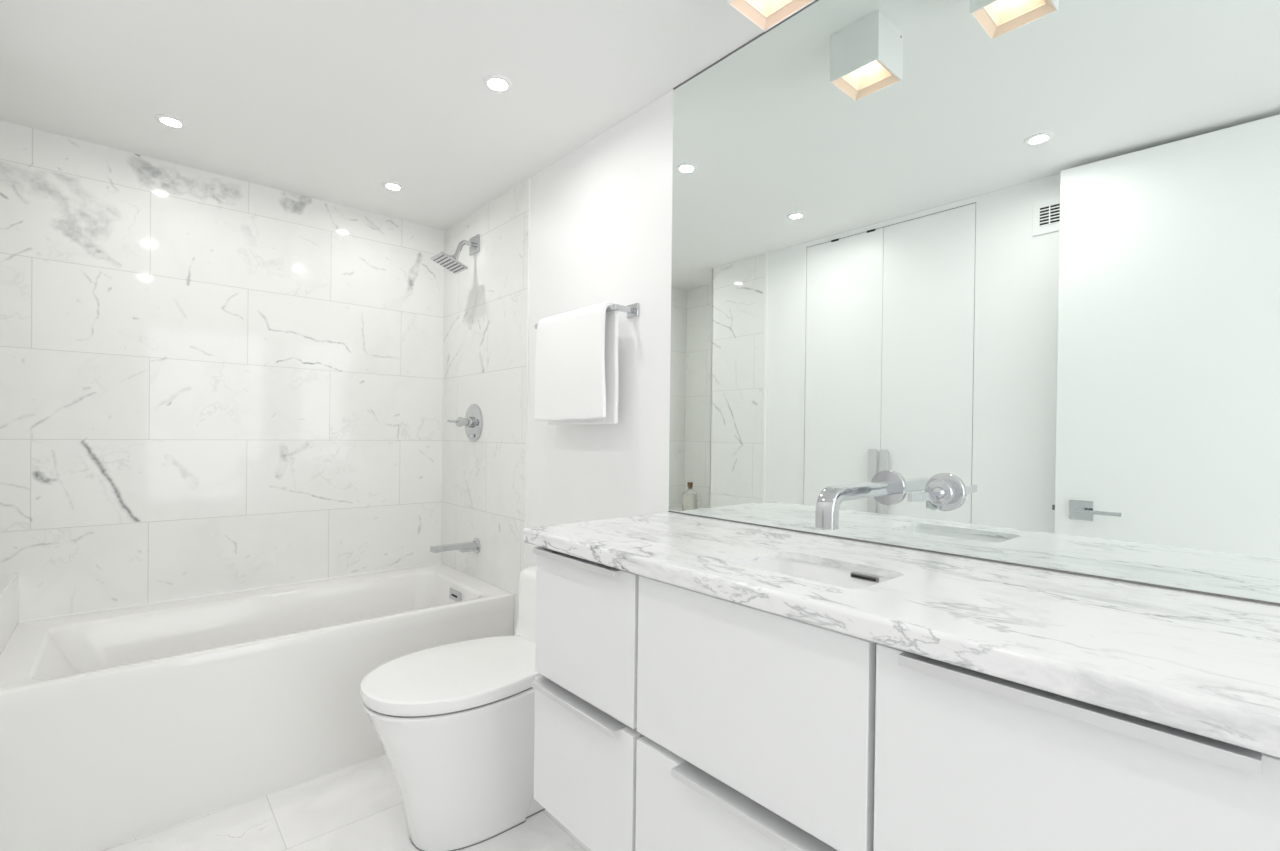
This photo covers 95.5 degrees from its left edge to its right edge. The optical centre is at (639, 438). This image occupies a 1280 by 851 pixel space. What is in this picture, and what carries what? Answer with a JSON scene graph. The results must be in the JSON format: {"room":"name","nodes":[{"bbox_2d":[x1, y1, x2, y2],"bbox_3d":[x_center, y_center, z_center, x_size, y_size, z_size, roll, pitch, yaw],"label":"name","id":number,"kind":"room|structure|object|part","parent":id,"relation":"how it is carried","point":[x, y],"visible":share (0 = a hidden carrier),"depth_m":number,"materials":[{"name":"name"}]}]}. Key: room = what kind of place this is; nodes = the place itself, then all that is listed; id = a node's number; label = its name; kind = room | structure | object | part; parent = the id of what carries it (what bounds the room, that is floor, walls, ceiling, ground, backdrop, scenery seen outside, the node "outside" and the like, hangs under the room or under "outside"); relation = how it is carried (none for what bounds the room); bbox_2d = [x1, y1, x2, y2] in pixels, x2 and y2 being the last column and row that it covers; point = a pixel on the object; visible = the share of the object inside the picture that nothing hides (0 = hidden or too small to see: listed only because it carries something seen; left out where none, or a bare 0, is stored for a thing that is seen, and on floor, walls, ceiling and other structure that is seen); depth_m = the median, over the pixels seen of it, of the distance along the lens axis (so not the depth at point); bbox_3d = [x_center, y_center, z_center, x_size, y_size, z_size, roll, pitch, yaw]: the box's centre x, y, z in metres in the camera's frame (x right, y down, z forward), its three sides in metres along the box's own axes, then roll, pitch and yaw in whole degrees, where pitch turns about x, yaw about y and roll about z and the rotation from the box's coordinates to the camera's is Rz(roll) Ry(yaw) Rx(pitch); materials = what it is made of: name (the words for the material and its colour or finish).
{"room":"bathroom","nodes":[
{"label":"bathroom","id":0,"kind":"room"},
{"bbox_2d":[0,120,444,620],"bbox_3d":[-1.667,0.026,2.364,1.970,2.120,0.116,0,0,-41],"label":"wall","id":1,"kind":"structure","parent":0,"point":[211,383],"depth_m":2.25,"materials":[{"name":"white tile"}]},
{"bbox_2d":[0,572,18,654],"bbox_3d":[-2.015,0.766,1.665,0.278,0.640,0.481,0,0,-41],"label":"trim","id":2,"kind":"structure","parent":1,"relation":"attached to","point":[9,582],"depth_m":1.79,"materials":[{"name":"stone"}]},
{"bbox_2d":[100,753,590,850],"bbox_3d":[-0.527,1.160,0.663,2.500,0.100,4.203,0,0,-41],"label":"floor","id":3,"kind":"structure","parent":0,"point":[358,806],"depth_m":1.65,"materials":[{"name":"tile"}]},
{"bbox_2d":[0,562,513,850],"bbox_3d":[-1.290,0.854,2.142,1.442,0.476,0.727,0,0,-41],"label":"bathtub","id":4,"kind":"object","parent":3,"relation":"on","point":[118,725],"visible":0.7,"depth_m":1.76,"materials":[{"name":"white ceramic"}]},
{"bbox_3d":[-0.793,0.675,2.499,0.009,0.045,0.110,0,0,-41],"label":"overflow plate","id":5,"kind":"part","parent":4,"relation":"part of","materials":[{"name":"silver metal"}]},
{"bbox_2d":[360,565,544,850],"bbox_3d":[-0.444,0.771,1.731,0.715,0.668,0.400,0,0,-41],"label":"toilet","id":6,"kind":"object","parent":3,"relation":"on","point":[453,723],"visible":0.63,"depth_m":1.55,"materials":[{"name":"white ceramic"}]},
{"bbox_3d":[-0.506,0.669,1.675,0.546,0.036,0.400,0,0,-41],"label":"lid","id":7,"kind":"part","parent":6,"relation":"part of","materials":[{"name":"white ceramic"}]},
{"bbox_3d":[-0.445,0.898,1.733,0.709,0.412,0.392,0,0,-41],"label":"bowl","id":8,"kind":"part","parent":6,"relation":"part of","materials":[{"name":"white ceramic"}]},
{"bbox_3d":[-0.260,0.569,1.891,0.229,0.255,0.380,0,0,-41],"label":"tank","id":9,"kind":"part","parent":6,"relation":"part of","materials":[{"name":"white ceramic"}]},
{"bbox_2d":[0,0,762,230],"bbox_3d":[-0.500,-1.059,0.650,2.500,0.100,4.203,0,0,-41],"label":"ceiling","id":10,"kind":"structure","parent":0,"point":[333,101],"depth_m":1.66,"materials":[{"name":"white paint"}]},
{"bbox_2d":[155,114,186,128],"bbox_3d":[-1.522,-1.027,1.887,0.080,0.005,0.080,0,0,-41],"label":"recessed light","id":11,"kind":"object","parent":10,"relation":"in","point":[167,120],"visible":1,"depth_m":1.89,"materials":[{"name":"white"}]},
{"bbox_2d":[382,182,403,190],"bbox_3d":[-1.004,-1.023,2.365,0.080,0.005,0.080,0,0,-41],"label":"recessed light","id":12,"kind":"object","parent":10,"relation":"in","point":[393,186],"visible":1,"depth_m":2.36,"materials":[{"name":"white"}]},
{"bbox_2d":[483,75,511,92],"bbox_3d":[-0.406,-1.012,1.661,0.080,0.005,0.080,0,0,-41],"label":"recessed light","id":13,"kind":"object","parent":10,"relation":"in","point":[496,83],"visible":1,"depth_m":1.66,"materials":[{"name":"white"}]},
{"bbox_2d":[727,0,814,31],"bbox_3d":[0.268,-0.946,1.185,0.125,0.114,0.126,0,0,-41],"label":"light","id":14,"kind":"object","parent":10,"relation":"attached to","point":[765,14],"visible":1,"depth_m":1.23,"materials":[{"name":"white"}]},
{"bbox_2d":[441,90,1278,634],"bbox_3d":[0.373,0.056,1.446,0.125,2.120,3.973,0,0,-41],"label":"wall","id":15,"kind":"structure","parent":0,"point":[592,227],"depth_m":2.13,"materials":[{"name":"white paint"}]},
{"bbox_2d":[430,234,479,273],"bbox_3d":[-0.803,-0.822,2.552,0.186,0.173,0.124,0,0,-41],"label":"shower","id":16,"kind":"object","parent":15,"relation":"attached to","point":[451,263],"visible":1,"depth_m":2.55,"materials":[{"name":"silver metal"}]},
{"bbox_3d":[-0.830,-0.762,2.530,0.118,0.053,0.124,0,0,-41],"label":"spray plate","id":17,"kind":"part","parent":16,"relation":"part of","materials":[{"name":"silver metal"}]},
{"bbox_3d":[-0.783,-0.836,2.584,0.022,0.094,0.098,1,0,45],"label":"arm","id":18,"kind":"part","parent":16,"relation":"part of","materials":[{"name":"silver metal"}]},
{"bbox_2d":[430,538,480,552],"bbox_3d":[-0.804,0.478,2.529,0.204,0.068,0.068,0,0,-41],"label":"tub spout","id":19,"kind":"object","parent":15,"relation":"attached to","point":[474,545],"visible":1,"depth_m":2.53,"materials":[{"name":"silver metal"}]},
{"bbox_2d":[447,404,482,441],"bbox_3d":[-0.794,-0.070,2.583,0.124,0.172,0.172,0,0,-41],"label":"shower valve","id":20,"kind":"object","parent":15,"relation":"attached to","point":[473,420],"visible":1,"depth_m":2.59,"materials":[{"name":"silver metal"}]},
{"bbox_3d":[-0.443,0.041,2.281,0.006,2.120,0.006,0,0,-41],"label":"tile edge trim","id":21,"kind":"part","parent":15,"relation":"part of","materials":[{"name":"white metal"}]},
{"bbox_2d":[534,303,638,328],"bbox_3d":[-0.196,-0.399,1.944,0.083,0.040,0.492,0,0,-41],"label":"towel bar","id":22,"kind":"object","parent":15,"relation":"attached to","point":[632,310],"visible":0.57,"depth_m":1.78,"materials":[{"name":"silver metal"}]},
{"bbox_2d":[534,301,618,424],"bbox_3d":[-0.216,-0.234,1.917,0.080,0.374,0.393,0,0,-41],"label":"towel","id":23,"kind":"object","parent":22,"relation":"hanging from","point":[577,373],"visible":0.98,"depth_m":1.84,"materials":[{"name":"white fabric"}]},
{"bbox_3d":[-0.050,-0.396,1.780,0.067,0.016,0.018,0,0,-41],"label":"post","id":24,"kind":"part","parent":22,"relation":"part of","materials":[{"name":"silver metal"}]},
{"bbox_3d":[-0.022,-0.396,1.804,0.008,0.040,0.052,0,0,-41],"label":"wall plate","id":25,"kind":"part","parent":22,"relation":"part of","materials":[{"name":"silver metal"}]},
{"bbox_2d":[531,546,642,850],"bbox_3d":[0.035,0.548,1.376,0.478,0.600,0.359,0,0,-41],"label":"vanity cabinet","id":26,"kind":"object","parent":15,"relation":"attached to","point":[586,735],"visible":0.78,"depth_m":1.21,"materials":[{"name":"white laminate"}]},
{"bbox_3d":[-0.134,0.259,1.235,0.036,0.013,0.298,0,0,-41],"label":"edge pull","id":27,"kind":"part","parent":26,"relation":"part of","materials":[{"name":"silver metal"}]},
{"bbox_3d":[-0.138,0.566,1.237,0.036,0.013,0.298,0,0,-41],"label":"edge pull","id":28,"kind":"part","parent":26,"relation":"part of","materials":[{"name":"silver metal"}]},
{"bbox_3d":[-0.124,0.705,1.238,0.019,0.285,0.353,0,0,-41],"label":"drawer","id":29,"kind":"part","parent":26,"relation":"part of","materials":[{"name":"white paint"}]},
{"bbox_3d":[-0.121,0.401,1.236,0.019,0.292,0.353,0,0,-41],"label":"drawer","id":30,"kind":"part","parent":26,"relation":"part of","materials":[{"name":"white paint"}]},
{"bbox_3d":[-0.114,0.554,1.245,0.002,0.037,0.359,0,0,-41],"label":"rail","id":31,"kind":"part","parent":26,"relation":"part of","materials":[{"name":"grey metal"}]},
{"bbox_2d":[635,575,877,850],"bbox_3d":[0.307,0.554,1.067,0.478,0.600,0.458,0,0,-41],"label":"vanity cabinet","id":32,"kind":"object","parent":15,"relation":"attached to","point":[757,726],"visible":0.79,"depth_m":0.90,"materials":[{"name":"white laminate"}]},
{"bbox_3d":[0.148,0.710,0.929,0.019,0.285,0.452,0,0,-41],"label":"drawer","id":33,"kind":"part","parent":32,"relation":"part of","materials":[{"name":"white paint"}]},
{"bbox_3d":[0.159,0.559,0.936,0.002,0.037,0.458,0,0,-41],"label":"rail","id":34,"kind":"part","parent":32,"relation":"part of","materials":[{"name":"grey"}]},
{"bbox_3d":[0.166,0.572,0.892,0.036,0.013,0.300,0,0,-41],"label":"edge pull","id":35,"kind":"part","parent":32,"relation":"part of","materials":[{"name":"silver metal"}]},
{"bbox_2d":[815,470,905,530],"bbox_3d":[0.419,0.115,1.116,0.247,0.101,0.072,0,0,-41],"label":"faucet spout","id":36,"kind":"object","parent":15,"relation":"attached to","point":[887,487],"visible":1,"depth_m":1.08,"materials":[{"name":"silver metal"}]},
{"bbox_2d":[907,473,965,510],"bbox_3d":[0.527,0.102,1.063,0.155,0.072,0.072,0,0,-41],"label":"valve","id":37,"kind":"object","parent":15,"relation":"attached to","point":[943,491],"visible":1,"depth_m":1.09,"materials":[{"name":"silver metal"}]},
{"bbox_3d":[0.520,0.106,1.057,0.136,0.020,0.007,0,0,-41],"label":"lever","id":38,"kind":"part","parent":37,"relation":"part of","materials":[{"name":"silver metal"}]},
{"bbox_3d":[0.565,0.103,1.097,0.037,0.048,0.048,0,0,-41],"label":"knob","id":39,"kind":"part","parent":37,"relation":"part of","materials":[{"name":"silver metal"}]},
{"bbox_2d":[668,0,1279,605],"bbox_3d":[0.627,-0.388,1.072,0.004,1.220,1.627,0,0,-41],"label":"wall mirror","id":40,"kind":"object","parent":15,"relation":"attached to","point":[1026,253],"visible":1,"depth_m":1.05,"materials":[{"name":"silver mirror"}]},
{"bbox_2d":[873,643,1279,850],"bbox_3d":[0.586,0.559,0.751,0.478,0.600,0.378,0,0,-41],"label":"vanity cabinet","id":41,"kind":"object","parent":15,"relation":"attached to","point":[966,759],"visible":0.73,"depth_m":0.61,"materials":[{"name":"white laminate"}]},
{"bbox_3d":[0.424,0.270,0.602,0.036,0.013,0.300,0,0,-41],"label":"edge pull","id":42,"kind":"part","parent":41,"relation":"part of","materials":[{"name":"silver metal"}]},
{"bbox_3d":[0.837,0.564,0.467,0.478,0.600,0.378,0,0,-41],"label":"vanity cabinet","id":43,"kind":"object","parent":15,"relation":"attached to","visible":0},
{"bbox_2d":[523,512,1279,757],"bbox_3d":[0.440,0.239,0.916,0.482,0.034,1.625,0,0,-41],"label":"countertop","id":44,"kind":"structure","parent":43,"relation":"on","point":[1208,666],"depth_m":0.75,"materials":[{"name":"stone"}]},
{"bbox_2d":[747,558,892,588],"bbox_3d":[0.297,0.288,0.987,0.225,0.110,0.300,0,0,-41],"label":"sink","id":45,"kind":"object","parent":44,"relation":"in","point":[845,578],"visible":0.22,"depth_m":1.07,"materials":[{"name":"white ceramic"}]}
]}

